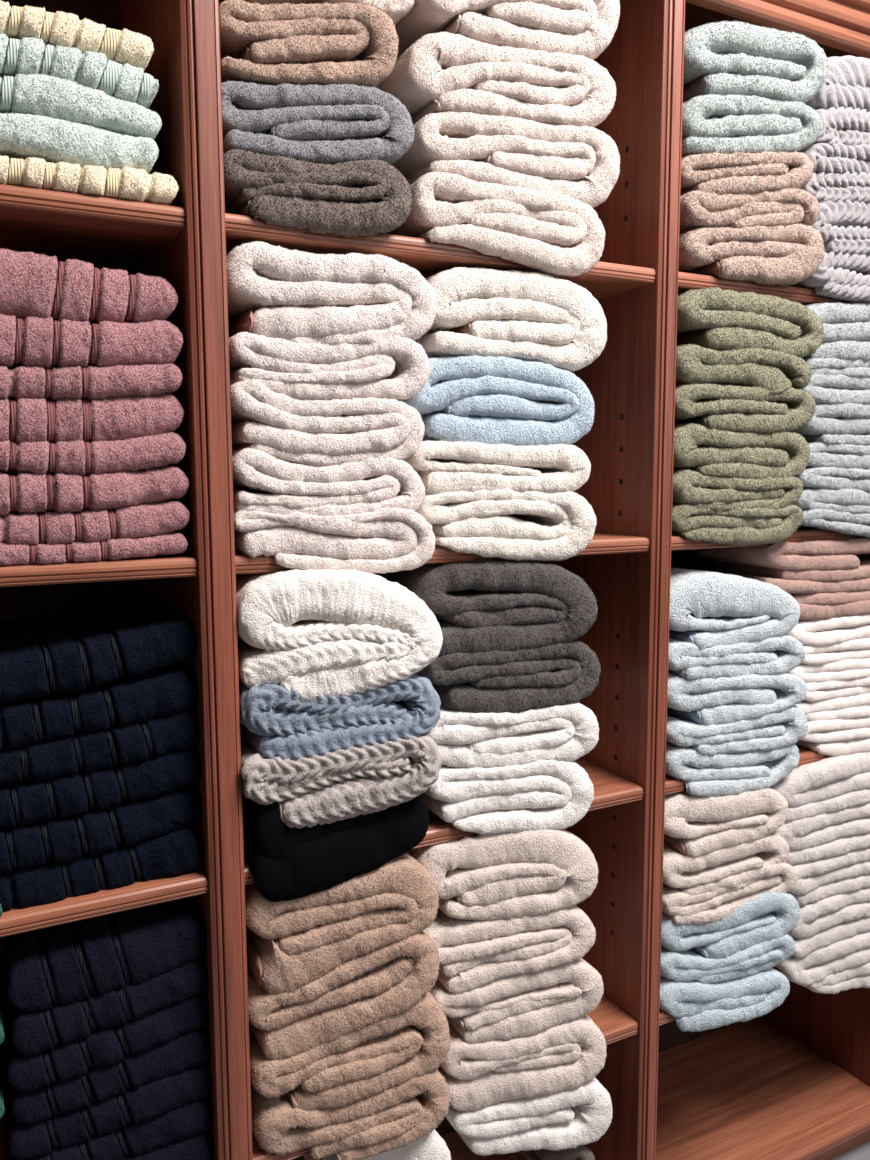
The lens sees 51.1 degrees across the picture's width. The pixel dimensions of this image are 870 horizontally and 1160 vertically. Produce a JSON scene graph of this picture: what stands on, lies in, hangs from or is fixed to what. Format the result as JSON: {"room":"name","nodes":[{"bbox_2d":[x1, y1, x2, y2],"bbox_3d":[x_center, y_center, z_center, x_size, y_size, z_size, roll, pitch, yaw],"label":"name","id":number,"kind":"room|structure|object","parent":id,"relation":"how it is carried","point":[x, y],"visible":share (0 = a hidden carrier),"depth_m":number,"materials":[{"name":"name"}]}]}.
{"room":"linen closet","nodes":[
{"label":"linen closet","id":0,"kind":"room"},
{"bbox_2d":[832,1141,869,1159],"bbox_3d":[0.939,1.564,0.197,8.000,0.040,5.700,-4,7,-27],"label":"floor","id":1,"kind":"structure","parent":0,"point":[862,1152],"depth_m":2.10,"materials":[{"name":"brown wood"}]},
{"bbox_2d":[0,0,869,1159],"bbox_3d":[-0.045,0.081,1.626,2.415,2.587,0.460,-4,7,-27],"label":"shelving unit","id":2,"kind":"object","parent":1,"relation":"on","point":[791,1081],"visible":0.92,"depth_m":1.57,"materials":[{"name":"red wood"}]},
{"bbox_2d":[0,155,178,205],"bbox_3d":[-0.516,-0.516,1.258,0.257,0.043,0.328,-4,7,-27],"label":"bath towel","id":3,"kind":"object","parent":2,"relation":"on","point":[126,183],"visible":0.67,"depth_m":1.13,"materials":[{"name":"fabric"}]},
{"bbox_2d":[0,112,158,173],"bbox_3d":[-0.528,-0.554,1.253,0.231,0.060,0.329,-4,7,-27],"label":"bath towel","id":4,"kind":"object","parent":3,"relation":"on","point":[22,136],"visible":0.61,"depth_m":1.12,"materials":[{"name":"fabric"}]},
{"bbox_2d":[0,73,161,138],"bbox_3d":[-0.523,-0.605,1.249,0.235,0.059,0.328,-4,7,-27],"label":"bath towel","id":5,"kind":"object","parent":4,"relation":"on","point":[69,100],"visible":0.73,"depth_m":1.12,"materials":[{"name":"fabric"}]},
{"bbox_2d":[0,33,158,108],"bbox_3d":[-0.525,-0.642,1.244,0.229,0.059,0.330,-4,7,-27],"label":"bath towel","id":6,"kind":"object","parent":5,"relation":"on","point":[29,55],"visible":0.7,"depth_m":1.11,"materials":[{"name":"fabric"}]},
{"bbox_2d":[0,0,153,71],"bbox_3d":[-0.527,-0.683,1.241,0.222,0.053,0.331,-4,7,-27],"label":"bath towel","id":7,"kind":"object","parent":6,"relation":"on","point":[61,28],"visible":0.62,"depth_m":1.11,"materials":[{"name":"fabric"}]},
{"bbox_2d":[0,532,187,565],"bbox_3d":[-0.532,-0.054,1.306,0.287,0.035,0.322,-4,7,-27],"label":"bath towel","id":8,"kind":"object","parent":2,"relation":"on","point":[171,543],"visible":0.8,"depth_m":1.18,"materials":[{"name":"fabric"}]},
{"bbox_2d":[0,500,189,545],"bbox_3d":[-0.533,-0.087,1.308,0.291,0.060,0.330,-4,7,-27],"label":"bath towel","id":9,"kind":"object","parent":8,"relation":"on","point":[51,527],"visible":0.75,"depth_m":1.18,"materials":[{"name":"fabric"}]},
{"bbox_2d":[0,466,188,516],"bbox_3d":[-0.531,-0.130,1.302,0.288,0.064,0.332,-4,7,-27],"label":"bath towel","id":10,"kind":"object","parent":9,"relation":"on","point":[27,492],"visible":0.92,"depth_m":1.17,"materials":[{"name":"fabric"}]},
{"bbox_2d":[0,432,185,475],"bbox_3d":[-0.530,-0.178,1.296,0.282,0.062,0.329,-4,7,-27],"label":"bath towel","id":11,"kind":"object","parent":10,"relation":"on","point":[133,454],"visible":0.82,"depth_m":1.17,"materials":[{"name":"fabric"}]},
{"bbox_2d":[0,393,183,442],"bbox_3d":[-0.532,-0.222,1.296,0.280,0.074,0.334,-4,7,-27],"label":"bath towel","id":12,"kind":"object","parent":11,"relation":"on","point":[23,419],"visible":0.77,"depth_m":1.17,"materials":[{"name":"fabric"}]},
{"bbox_2d":[0,363,182,400],"bbox_3d":[-0.529,-0.269,1.287,0.276,0.058,0.330,-4,7,-27],"label":"bath towel","id":13,"kind":"object","parent":12,"relation":"on","point":[71,382],"visible":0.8,"depth_m":1.16,"materials":[{"name":"fabric"}]},
{"bbox_2d":[0,313,182,369],"bbox_3d":[-0.528,-0.318,1.284,0.276,0.073,0.334,-4,7,-27],"label":"bath towel","id":14,"kind":"object","parent":13,"relation":"on","point":[47,343],"visible":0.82,"depth_m":1.15,"materials":[{"name":"fabric"}]},
{"bbox_2d":[0,248,177,324],"bbox_3d":[-0.531,-0.383,1.280,0.269,0.091,0.335,-4,7,-27],"label":"bath towel","id":15,"kind":"object","parent":14,"relation":"on","point":[31,284],"visible":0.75,"depth_m":1.14,"materials":[{"name":"fabric"}]},
{"bbox_2d":[0,825,203,911],"bbox_3d":[-0.549,0.380,1.372,0.328,0.066,0.338,-4,7,-27],"label":"bath towel","id":16,"kind":"object","parent":2,"relation":"on","point":[179,852],"visible":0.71,"depth_m":1.25,"materials":[{"name":"fabric"}]},
{"bbox_2d":[0,785,201,873],"bbox_3d":[-0.547,0.327,1.363,0.325,0.077,0.340,-4,7,-27],"label":"bath towel","id":17,"kind":"object","parent":16,"relation":"on","point":[93,832],"visible":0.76,"depth_m":1.23,"materials":[{"name":"fabric"}]},
{"bbox_2d":[0,747,200,829],"bbox_3d":[-0.547,0.269,1.359,0.321,0.078,0.337,-4,7,-27],"label":"bath towel","id":18,"kind":"object","parent":17,"relation":"on","point":[28,801],"visible":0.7,"depth_m":1.23,"materials":[{"name":"fabric"}]},
{"bbox_2d":[0,709,199,784],"bbox_3d":[-0.546,0.214,1.354,0.318,0.077,0.337,-4,7,-27],"label":"bath towel","id":19,"kind":"object","parent":18,"relation":"on","point":[97,750],"visible":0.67,"depth_m":1.23,"materials":[{"name":"fabric"}]},
{"bbox_2d":[0,663,197,750],"bbox_3d":[-0.545,0.161,1.349,0.315,0.087,0.336,-4,7,-27],"label":"bath towel","id":20,"kind":"object","parent":19,"relation":"on","point":[172,689],"visible":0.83,"depth_m":1.23,"materials":[{"name":"fabric"}]},
{"bbox_2d":[0,595,196,703],"bbox_3d":[-0.544,0.096,1.342,0.312,0.100,0.338,-4,7,-27],"label":"bath towel","id":21,"kind":"object","parent":20,"relation":"on","point":[72,650],"visible":1,"depth_m":1.24,"materials":[{"name":"fabric"}]},
{"bbox_2d":[2,1079,214,1159],"bbox_3d":[-0.523,0.837,1.430,0.279,0.057,0.334,-4,7,-27],"label":"bath towel","id":22,"kind":"object","parent":2,"relation":"on","point":[200,1146],"visible":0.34,"depth_m":1.33,"materials":[{"name":"fabric"}]},
{"bbox_2d":[1,1046,212,1159],"bbox_3d":[-0.524,0.791,1.427,0.276,0.067,0.339,-4,7,-27],"label":"bath towel","id":23,"kind":"object","parent":22,"relation":"on","point":[196,1117],"visible":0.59,"depth_m":1.31,"materials":[{"name":"fabric"}]},
{"bbox_2d":[1,1040,211,1159],"bbox_3d":[-0.523,0.739,1.423,0.275,0.070,0.336,-4,7,-27],"label":"bath towel","id":24,"kind":"object","parent":23,"relation":"on","point":[153,1099],"visible":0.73,"depth_m":1.28,"materials":[{"name":"fabric"}]},
{"bbox_2d":[9,1027,210,1125],"bbox_3d":[-0.522,0.686,1.418,0.270,0.075,0.333,-4,7,-27],"label":"bath towel","id":25,"kind":"object","parent":24,"relation":"on","point":[185,1051],"visible":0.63,"depth_m":1.28,"materials":[{"name":"fabric"}]},
{"bbox_2d":[0,953,208,1092],"bbox_3d":[-0.522,0.635,1.409,0.272,0.076,0.335,-4,7,-27],"label":"bath towel","id":26,"kind":"object","parent":25,"relation":"on","point":[107,1046],"visible":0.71,"depth_m":1.27,"materials":[{"name":"fabric"}]},
{"bbox_2d":[8,956,207,1055],"bbox_3d":[-0.518,0.581,1.405,0.263,0.079,0.334,-4,7,-27],"label":"bath towel","id":27,"kind":"object","parent":26,"relation":"on","point":[33,1032],"visible":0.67,"depth_m":1.26,"materials":[{"name":"fabric"}]},
{"bbox_2d":[2,897,206,1011],"bbox_3d":[-0.519,0.520,1.399,0.266,0.094,0.335,-4,7,-27],"label":"bath towel","id":28,"kind":"object","parent":27,"relation":"on","point":[65,964],"visible":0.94,"depth_m":1.27,"materials":[{"name":"fabric"}]},
{"bbox_2d":[223,148,412,237],"bbox_3d":[-0.224,-0.551,1.391,0.277,0.112,0.354,-4,7,-27],"label":"bath towel","id":29,"kind":"object","parent":2,"relation":"on","point":[366,197],"visible":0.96,"depth_m":1.25,"materials":[{"name":"fabric"}]},
{"bbox_2d":[221,80,414,164],"bbox_3d":[-0.225,-0.647,1.385,0.280,0.118,0.354,-4,7,-27],"label":"bath towel","id":30,"kind":"object","parent":29,"relation":"on","point":[331,124],"visible":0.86,"depth_m":1.25,"materials":[{"name":"fabric"}]},
{"bbox_2d":[219,0,398,86],"bbox_3d":[-0.233,-0.747,1.366,0.259,0.126,0.342,-4,7,-27],"label":"bath towel","id":31,"kind":"object","parent":30,"relation":"on","point":[350,43],"visible":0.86,"depth_m":1.23,"materials":[{"name":"fabric"}]},
{"bbox_2d":[234,507,434,573],"bbox_3d":[-0.207,-0.071,1.450,0.306,0.101,0.352,-4,7,-27],"label":"bath towel","id":32,"kind":"object","parent":2,"relation":"on","point":[384,540],"visible":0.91,"depth_m":1.31,"materials":[{"name":"fabric"}]},
{"bbox_2d":[232,447,424,515],"bbox_3d":[-0.214,-0.151,1.438,0.292,0.106,0.345,-4,7,-27],"label":"bath towel","id":33,"kind":"object","parent":32,"relation":"on","point":[263,482],"visible":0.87,"depth_m":1.30,"materials":[{"name":"fabric"}]},
{"bbox_2d":[230,379,424,465],"bbox_3d":[-0.214,-0.238,1.428,0.291,0.125,0.345,-4,7,-27],"label":"bath towel","id":34,"kind":"object","parent":33,"relation":"on","point":[320,432],"visible":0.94,"depth_m":1.29,"materials":[{"name":"fabric"}]},
{"bbox_2d":[229,332,429,400],"bbox_3d":[-0.207,-0.317,1.420,0.300,0.104,0.339,-4,7,-27],"label":"bath towel","id":35,"kind":"object","parent":34,"relation":"on","point":[397,367],"visible":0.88,"depth_m":1.28,"materials":[{"name":"fabric"}]},
{"bbox_2d":[226,241,437,344],"bbox_3d":[-0.207,-0.410,1.416,0.314,0.146,0.356,-4,7,-27],"label":"bath towel","id":36,"kind":"object","parent":35,"relation":"on","point":[274,291],"visible":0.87,"depth_m":1.27,"materials":[{"name":"fabric"}]},
{"bbox_2d":[242,792,428,901],"bbox_3d":[-0.205,0.372,1.498,0.280,0.165,0.346,-4,7,-27],"label":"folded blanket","id":37,"kind":"object","parent":2,"relation":"on","point":[285,863],"visible":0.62,"depth_m":1.34,"materials":[{"name":"fabric"}]},
{"bbox_2d":[240,735,441,827],"bbox_3d":[-0.197,0.283,1.469,0.312,0.129,0.359,-4,7,-27],"label":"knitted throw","id":38,"kind":"object","parent":37,"relation":"on","point":[338,785],"visible":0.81,"depth_m":1.33,"materials":[{"name":"fabric"}]},
{"bbox_2d":[239,674,440,760],"bbox_3d":[-0.198,0.187,1.467,0.303,0.131,0.361,-4,7,-27],"label":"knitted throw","id":39,"kind":"object","parent":38,"relation":"on","point":[274,721],"visible":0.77,"depth_m":1.32,"materials":[{"name":"fabric"}]},
{"bbox_2d":[236,568,442,702],"bbox_3d":[-0.200,0.069,1.454,0.301,0.205,0.369,-4,7,-27],"label":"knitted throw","id":40,"kind":"object","parent":39,"relation":"on","point":[313,633],"visible":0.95,"depth_m":1.30,"materials":[{"name":"fabric"}]},
{"bbox_2d":[250,1069,449,1159],"bbox_3d":[-0.189,0.833,1.557,0.319,0.133,0.366,-4,7,-27],"label":"bath towel","id":41,"kind":"object","parent":2,"relation":"on","point":[401,1115],"visible":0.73,"depth_m":1.42,"materials":[{"name":"fabric"}]},
{"bbox_2d":[249,992,450,1110],"bbox_3d":[-0.190,0.724,1.542,0.323,0.160,0.360,-4,7,-27],"label":"bath towel","id":42,"kind":"object","parent":41,"relation":"on","point":[391,1051],"visible":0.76,"depth_m":1.41,"materials":[{"name":"fabric"}]},
{"bbox_2d":[247,931,439,1059],"bbox_3d":[-0.201,0.626,1.530,0.311,0.177,0.363,-4,7,-27],"label":"bath towel","id":43,"kind":"object","parent":42,"relation":"on","point":[386,981],"visible":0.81,"depth_m":1.39,"materials":[{"name":"fabric"}]},
{"bbox_2d":[245,852,438,994],"bbox_3d":[-0.202,0.513,1.521,0.312,0.191,0.361,-4,7,-27],"label":"bath towel","id":44,"kind":"object","parent":43,"relation":"on","point":[291,944],"visible":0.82,"depth_m":1.37,"materials":[{"name":"fabric"}]},
{"bbox_2d":[386,171,604,276],"bbox_3d":[0.063,-0.558,1.516,0.342,0.135,0.308,-4,7,-27],"label":"bath towel","id":45,"kind":"object","parent":2,"relation":"on","point":[548,232],"visible":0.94,"depth_m":1.39,"materials":[{"name":"fabric"}]},
{"bbox_2d":[392,111,619,207],"bbox_3d":[0.078,-0.660,1.515,0.373,0.128,0.292,-3,7,-22],"label":"bath towel","id":46,"kind":"object","parent":45,"relation":"on","point":[582,163],"visible":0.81,"depth_m":1.39,"materials":[{"name":"fabric"}]},
{"bbox_2d":[375,31,616,126],"bbox_3d":[0.064,-0.766,1.496,0.360,0.120,0.314,-4,7,-27],"label":"bath towel","id":47,"kind":"object","parent":46,"relation":"on","point":[444,71],"visible":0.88,"depth_m":1.36,"materials":[{"name":"fabric"}]},
{"bbox_2d":[395,0,620,59],"bbox_3d":[0.076,-0.883,1.490,0.338,0.139,0.320,-4,7,-27],"label":"bath towel","id":48,"kind":"object","parent":47,"relation":"on","point":[585,28],"visible":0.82,"depth_m":1.37,"materials":[{"name":"fabric"}]},
{"bbox_2d":[415,488,596,560],"bbox_3d":[0.055,-0.102,1.583,0.320,0.124,0.350,-4,7,-27],"label":"bath towel","id":49,"kind":"object","parent":2,"relation":"on","point":[506,523],"visible":0.87,"depth_m":1.44,"materials":[{"name":"fabric"}]},
{"bbox_2d":[402,440,590,494],"bbox_3d":[0.043,-0.190,1.573,0.324,0.091,0.350,-4,7,-27],"label":"bath towel","id":50,"kind":"object","parent":49,"relation":"on","point":[442,466],"visible":0.8,"depth_m":1.43,"materials":[{"name":"fabric"}]},
{"bbox_2d":[401,355,594,445],"bbox_3d":[0.042,-0.292,1.565,0.338,0.154,0.357,-4,7,-27],"label":"bath towel","id":51,"kind":"object","parent":50,"relation":"on","point":[495,400],"visible":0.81,"depth_m":1.42,"materials":[{"name":"fabric"}]},
{"bbox_2d":[413,267,606,371],"bbox_3d":[0.066,-0.423,1.559,0.328,0.155,0.354,-4,7,-27],"label":"bath towel","id":52,"kind":"object","parent":51,"relation":"on","point":[532,316],"visible":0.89,"depth_m":1.42,"materials":[{"name":"fabric"}]},
{"bbox_2d":[421,759,593,834],"bbox_3d":[0.064,0.347,1.635,0.314,0.136,0.352,-4,7,-27],"label":"bath towel","id":53,"kind":"object","parent":2,"relation":"on","point":[540,794],"visible":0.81,"depth_m":1.50,"materials":[{"name":"fabric"}]},
{"bbox_2d":[426,702,599,767],"bbox_3d":[0.065,0.243,1.628,0.327,0.114,0.357,-4,7,-27],"label":"bath towel","id":54,"kind":"object","parent":53,"relation":"on","point":[566,732],"visible":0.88,"depth_m":1.49,"materials":[{"name":"fabric"}]},
{"bbox_2d":[414,640,601,712],"bbox_3d":[0.069,0.146,1.619,0.323,0.122,0.349,-4,7,-27],"label":"bath towel","id":55,"kind":"object","parent":54,"relation":"on","point":[520,680],"visible":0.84,"depth_m":1.48,"materials":[{"name":"fabric"}]},
{"bbox_2d":[372,559,597,656],"bbox_3d":[0.057,0.031,1.602,0.324,0.160,0.367,-4,7,-27],"label":"bath towel","id":56,"kind":"object","parent":55,"relation":"on","point":[500,605],"visible":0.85,"depth_m":1.46,"materials":[{"name":"fabric"}]},
{"bbox_2d":[437,1015,606,1111],"bbox_3d":[0.091,0.816,1.701,0.317,0.142,0.370,-4,7,-27],"label":"bath towel","id":57,"kind":"object","parent":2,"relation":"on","point":[568,1055],"visible":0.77,"depth_m":1.55,"materials":[{"name":"fabric"}]},
{"bbox_2d":[429,958,603,1043],"bbox_3d":[0.083,0.708,1.680,0.325,0.125,0.357,-4,7,-27],"label":"bath towel","id":58,"kind":"object","parent":57,"relation":"on","point":[505,1008],"visible":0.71,"depth_m":1.54,"materials":[{"name":"fabric"}]},
{"bbox_2d":[423,905,595,993],"bbox_3d":[0.061,0.605,1.664,0.328,0.130,0.363,-4,7,-27],"label":"bath towel","id":59,"kind":"object","parent":58,"relation":"on","point":[473,954],"visible":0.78,"depth_m":1.52,"materials":[{"name":"fabric"}]},
{"bbox_2d":[408,829,598,920],"bbox_3d":[0.063,0.475,1.651,0.334,0.161,0.366,-4,7,-27],"label":"bath towel","id":60,"kind":"object","parent":59,"relation":"on","point":[507,875],"visible":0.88,"depth_m":1.50,"materials":[{"name":"fabric"}]},
{"bbox_2d":[520,1145,594,1159],"bbox_3d":[0.173,1.034,1.767,0.096,0.072,0.350,-4,7,-27],"label":"bath towel","id":61,"kind":"object","parent":2,"relation":"on","point":[581,1152],"visible":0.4,"depth_m":1.63,"materials":[{"name":"fabric"}]},
{"bbox_2d":[445,1077,612,1155],"bbox_3d":[0.109,0.936,1.720,0.310,0.126,0.365,-4,7,-27],"label":"bath towel","id":62,"kind":"object","parent":61,"relation":"on","point":[565,1119],"visible":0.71,"depth_m":1.58,"materials":[{"name":"fabric"}]},
{"bbox_2d":[659,968,789,1031],"bbox_3d":[0.498,0.804,1.909,0.306,0.116,0.371,-4,7,-27],"label":"bath towel","id":63,"kind":"object","parent":2,"relation":"on","point":[694,1005],"visible":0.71,"depth_m":1.77,"materials":[{"name":"fabric"}]},
{"bbox_2d":[660,933,795,983],"bbox_3d":[0.503,0.729,1.907,0.319,0.086,0.373,-4,7,-27],"label":"bath towel","id":64,"kind":"object","parent":63,"relation":"on","point":[689,965],"visible":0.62,"depth_m":1.76,"materials":[{"name":"fabric"}]},
{"bbox_2d":[661,892,800,958],"bbox_3d":[0.509,0.662,1.902,0.326,0.130,0.374,-4,7,-27],"label":"bath towel","id":65,"kind":"object","parent":64,"relation":"on","point":[772,915],"visible":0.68,"depth_m":1.76,"materials":[{"name":"fabric"}]},
{"bbox_2d":[662,862,796,924],"bbox_3d":[0.507,0.591,1.893,0.310,0.102,0.363,-4,7,-27],"label":"bath towel","id":66,"kind":"object","parent":65,"relation":"on","point":[682,908],"visible":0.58,"depth_m":1.74,"materials":[{"name":"fabric"}]},
{"bbox_2d":[663,832,789,895],"bbox_3d":[0.492,0.533,1.883,0.304,0.112,0.364,-4,7,-27],"label":"bath towel","id":67,"kind":"object","parent":66,"relation":"on","point":[729,867],"visible":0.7,"depth_m":1.74,"materials":[{"name":"fabric"}]},
{"bbox_2d":[664,787,787,857],"bbox_3d":[0.486,0.447,1.871,0.294,0.131,0.366,-4,7,-27],"label":"bath towel","id":68,"kind":"object","parent":67,"relation":"on","point":[694,826],"visible":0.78,"depth_m":1.73,"materials":[{"name":"fabric"}]},
{"bbox_2d":[665,741,799,796],"bbox_3d":[0.503,0.342,1.869,0.319,0.108,0.358,-4,7,-27],"label":"bath towel","id":69,"kind":"object","parent":2,"relation":"on","point":[718,774],"visible":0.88,"depth_m":1.72,"materials":[{"name":"fabric"}]},
{"bbox_2d":[666,705,808,755],"bbox_3d":[0.511,0.273,1.859,0.325,0.089,0.365,-4,7,-27],"label":"bath towel","id":70,"kind":"object","parent":69,"relation":"on","point":[784,728],"visible":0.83,"depth_m":1.72,"materials":[{"name":"fabric"}]},
{"bbox_2d":[667,672,807,725],"bbox_3d":[0.502,0.209,1.851,0.325,0.109,0.371,-4,7,-27],"label":"bath towel","id":71,"kind":"object","parent":70,"relation":"on","point":[720,700],"visible":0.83,"depth_m":1.71,"materials":[{"name":"fabric"}]},
{"bbox_2d":[668,635,805,679],"bbox_3d":[0.499,0.133,1.841,0.317,0.082,0.369,-4,7,-27],"label":"bath towel","id":72,"kind":"object","parent":71,"relation":"on","point":[776,655],"visible":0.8,"depth_m":1.70,"materials":[{"name":"fabric"}]},
{"bbox_2d":[669,568,800,649],"bbox_3d":[0.491,0.043,1.831,0.310,0.150,0.366,-4,7,-27],"label":"bath towel","id":73,"kind":"object","parent":72,"relation":"on","point":[708,609],"visible":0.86,"depth_m":1.69,"materials":[{"name":"fabric"}]},
{"bbox_2d":[672,503,803,545],"bbox_3d":[0.492,-0.117,1.812,0.313,0.084,0.354,-4,7,-27],"label":"bath towel","id":74,"kind":"object","parent":2,"relation":"on","point":[760,526],"visible":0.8,"depth_m":1.67,"materials":[{"name":"fabric"}]},
{"bbox_2d":[672,469,803,511],"bbox_3d":[0.492,-0.178,1.804,0.313,0.083,0.349,-4,7,-27],"label":"bath towel","id":75,"kind":"object","parent":74,"relation":"on","point":[715,493],"visible":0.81,"depth_m":1.66,"materials":[{"name":"fabric"}]},
{"bbox_2d":[673,423,810,478],"bbox_3d":[0.498,-0.246,1.802,0.332,0.112,0.352,-4,7,-27],"label":"bath towel","id":76,"kind":"object","parent":75,"relation":"on","point":[701,449],"visible":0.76,"depth_m":1.66,"materials":[{"name":"fabric"}]},
{"bbox_2d":[674,383,815,433],"bbox_3d":[0.499,-0.325,1.792,0.329,0.092,0.357,-4,7,-27],"label":"bath towel","id":77,"kind":"object","parent":76,"relation":"on","point":[729,407],"visible":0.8,"depth_m":1.65,"materials":[{"name":"fabric"}]},
{"bbox_2d":[676,344,811,394],"bbox_3d":[0.493,-0.392,1.779,0.315,0.094,0.357,-4,7,-27],"label":"bath towel","id":78,"kind":"object","parent":77,"relation":"on","point":[775,371],"visible":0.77,"depth_m":1.64,"materials":[{"name":"fabric"}]},
{"bbox_2d":[677,287,824,357],"bbox_3d":[0.508,-0.477,1.779,0.336,0.123,0.359,-4,7,-27],"label":"bath towel","id":79,"kind":"object","parent":78,"relation":"on","point":[716,318],"visible":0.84,"depth_m":1.64,"materials":[{"name":"fabric"}]},
{"bbox_2d":[678,223,824,285],"bbox_3d":[0.508,-0.605,1.764,0.319,0.113,0.362,-4,7,-27],"label":"bath towel","id":80,"kind":"object","parent":2,"relation":"on","point":[788,255],"visible":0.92,"depth_m":1.62,"materials":[{"name":"fabric"}]},
{"bbox_2d":[679,187,820,233],"bbox_3d":[0.498,-0.677,1.749,0.311,0.091,0.356,-4,7,-27],"label":"bath towel","id":81,"kind":"object","parent":80,"relation":"on","point":[788,206],"visible":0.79,"depth_m":1.61,"materials":[{"name":"fabric"}]},
{"bbox_2d":[680,151,814,194],"bbox_3d":[0.484,-0.733,1.738,0.300,0.101,0.356,-4,7,-27],"label":"bath towel","id":82,"kind":"object","parent":81,"relation":"on","point":[736,173],"visible":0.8,"depth_m":1.60,"materials":[{"name":"fabric"}]},
{"bbox_2d":[681,93,823,157],"bbox_3d":[0.493,-0.811,1.732,0.312,0.119,0.359,-4,7,-27],"label":"bath towel","id":83,"kind":"object","parent":82,"relation":"on","point":[718,123],"visible":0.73,"depth_m":1.59,"materials":[{"name":"fabric"}]},
{"bbox_2d":[683,21,828,102],"bbox_3d":[0.493,-0.919,1.723,0.323,0.136,0.360,-4,7,-27],"label":"bath towel","id":84,"kind":"object","parent":83,"relation":"on","point":[723,57],"visible":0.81,"depth_m":1.58,"materials":[{"name":"fabric"}]},
{"bbox_2d":[774,931,869,993],"bbox_3d":[0.862,0.821,2.109,0.482,0.170,0.336,-4,7,-27],"label":"bath towel","id":85,"kind":"object","parent":2,"relation":"on","point":[843,965],"visible":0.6,"depth_m":1.92,"materials":[{"name":"fabric"}]},
{"bbox_2d":[788,887,869,958],"bbox_3d":[0.856,0.704,2.091,0.479,0.138,0.334,-4,7,-27],"label":"bath towel","id":86,"kind":"object","parent":85,"relation":"on","point":[829,920],"visible":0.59,"depth_m":1.90,"materials":[{"name":"fabric"}]},
{"bbox_2d":[787,847,869,905],"bbox_3d":[0.840,0.608,2.071,0.490,0.122,0.332,-4,7,-27],"label":"bath towel","id":87,"kind":"object","parent":86,"relation":"on","point":[820,879],"visible":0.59,"depth_m":1.89,"materials":[{"name":"fabric"}]},
{"bbox_2d":[773,802,869,864],"bbox_3d":[0.826,0.507,2.053,0.503,0.124,0.335,-4,7,-27],"label":"bath towel","id":88,"kind":"object","parent":87,"relation":"on","point":[836,833],"visible":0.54,"depth_m":1.87,"materials":[{"name":"fabric"}]},
{"bbox_2d":[770,752,869,822],"bbox_3d":[0.815,0.408,2.037,0.506,0.127,0.334,-4,7,-27],"label":"bath towel","id":89,"kind":"object","parent":88,"relation":"on","point":[831,784],"visible":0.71,"depth_m":1.85,"materials":[{"name":"fabric"}]},
{"bbox_2d":[786,251,869,302],"bbox_3d":[0.789,-0.600,1.907,0.381,0.104,0.329,-4,7,-27],"label":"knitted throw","id":90,"kind":"object","parent":2,"relation":"on","point":[839,276],"visible":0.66,"depth_m":1.73,"materials":[{"name":"fabric"}]},
{"bbox_2d":[811,199,869,255],"bbox_3d":[0.780,-0.692,1.895,0.391,0.119,0.338,-4,7,-27],"label":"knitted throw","id":91,"kind":"object","parent":90,"relation":"on","point":[844,227],"visible":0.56,"depth_m":1.72,"materials":[{"name":"fabric"}]},
{"bbox_2d":[792,487,869,538],"bbox_3d":[0.797,-0.144,1.964,0.409,0.127,0.326,-4,7,-27],"label":"bath towel","id":92,"kind":"object","parent":2,"relation":"on","point":[846,511],"visible":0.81,"depth_m":1.78,"materials":[{"name":"fabric"}]},
{"bbox_2d":[796,442,869,492],"bbox_3d":[0.794,-0.235,1.953,0.402,0.111,0.329,-4,7,-27],"label":"bath towel","id":93,"kind":"object","parent":92,"relation":"on","point":[830,466],"visible":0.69,"depth_m":1.77,"materials":[{"name":"fabric"}]},
{"bbox_2d":[794,402,869,445],"bbox_3d":[0.792,-0.325,1.941,0.400,0.095,0.329,-4,7,-27],"label":"bath towel","id":94,"kind":"object","parent":93,"relation":"on","point":[846,423],"visible":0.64,"depth_m":1.77,"materials":[{"name":"fabric"}]},
{"bbox_2d":[801,357,869,404],"bbox_3d":[0.779,-0.409,1.925,0.398,0.113,0.329,-4,7,-27],"label":"bath towel","id":95,"kind":"object","parent":94,"relation":"on","point":[833,380],"visible":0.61,"depth_m":1.75,"materials":[{"name":"fabric"}]},
{"bbox_2d":[797,302,869,361],"bbox_3d":[0.777,-0.503,1.915,0.407,0.142,0.335,-4,7,-27],"label":"bath towel","id":96,"kind":"object","parent":95,"relation":"on","point":[846,328],"visible":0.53,"depth_m":1.74,"materials":[{"name":"fabric"}]},
{"bbox_2d":[795,693,869,755],"bbox_3d":[0.832,0.288,2.045,0.428,0.140,0.337,-4,7,-27],"label":"bath towel","id":97,"kind":"object","parent":2,"relation":"on","point":[839,726],"visible":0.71,"depth_m":1.87,"materials":[{"name":"fabric"}]},
{"bbox_2d":[789,658,869,701],"bbox_3d":[0.818,0.187,2.027,0.417,0.093,0.335,-4,7,-27],"label":"bath towel","id":98,"kind":"object","parent":97,"relation":"on","point":[851,677],"visible":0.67,"depth_m":1.85,"materials":[{"name":"fabric"}]},
{"bbox_2d":[785,614,869,664],"bbox_3d":[0.812,0.101,2.012,0.422,0.109,0.333,-4,7,-27],"label":"bath towel","id":99,"kind":"object","parent":98,"relation":"on","point":[837,639],"visible":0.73,"depth_m":1.84,"materials":[{"name":"fabric"}]},
{"bbox_2d":[671,566,869,620],"bbox_3d":[0.775,0.018,1.964,0.473,0.096,0.306,-4,7,-27],"label":"bath towel","id":100,"kind":"object","parent":99,"relation":"on","point":[817,600],"visible":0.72,"depth_m":1.82,"materials":[{"name":"fabric"}]},
{"bbox_2d":[691,537,869,581],"bbox_3d":[0.789,-0.050,1.923,0.461,0.091,0.224,-4,7,-27],"label":"bath towel","id":101,"kind":"object","parent":100,"relation":"on","point":[826,560],"visible":0.93,"depth_m":1.80,"materials":[{"name":"fabric"}]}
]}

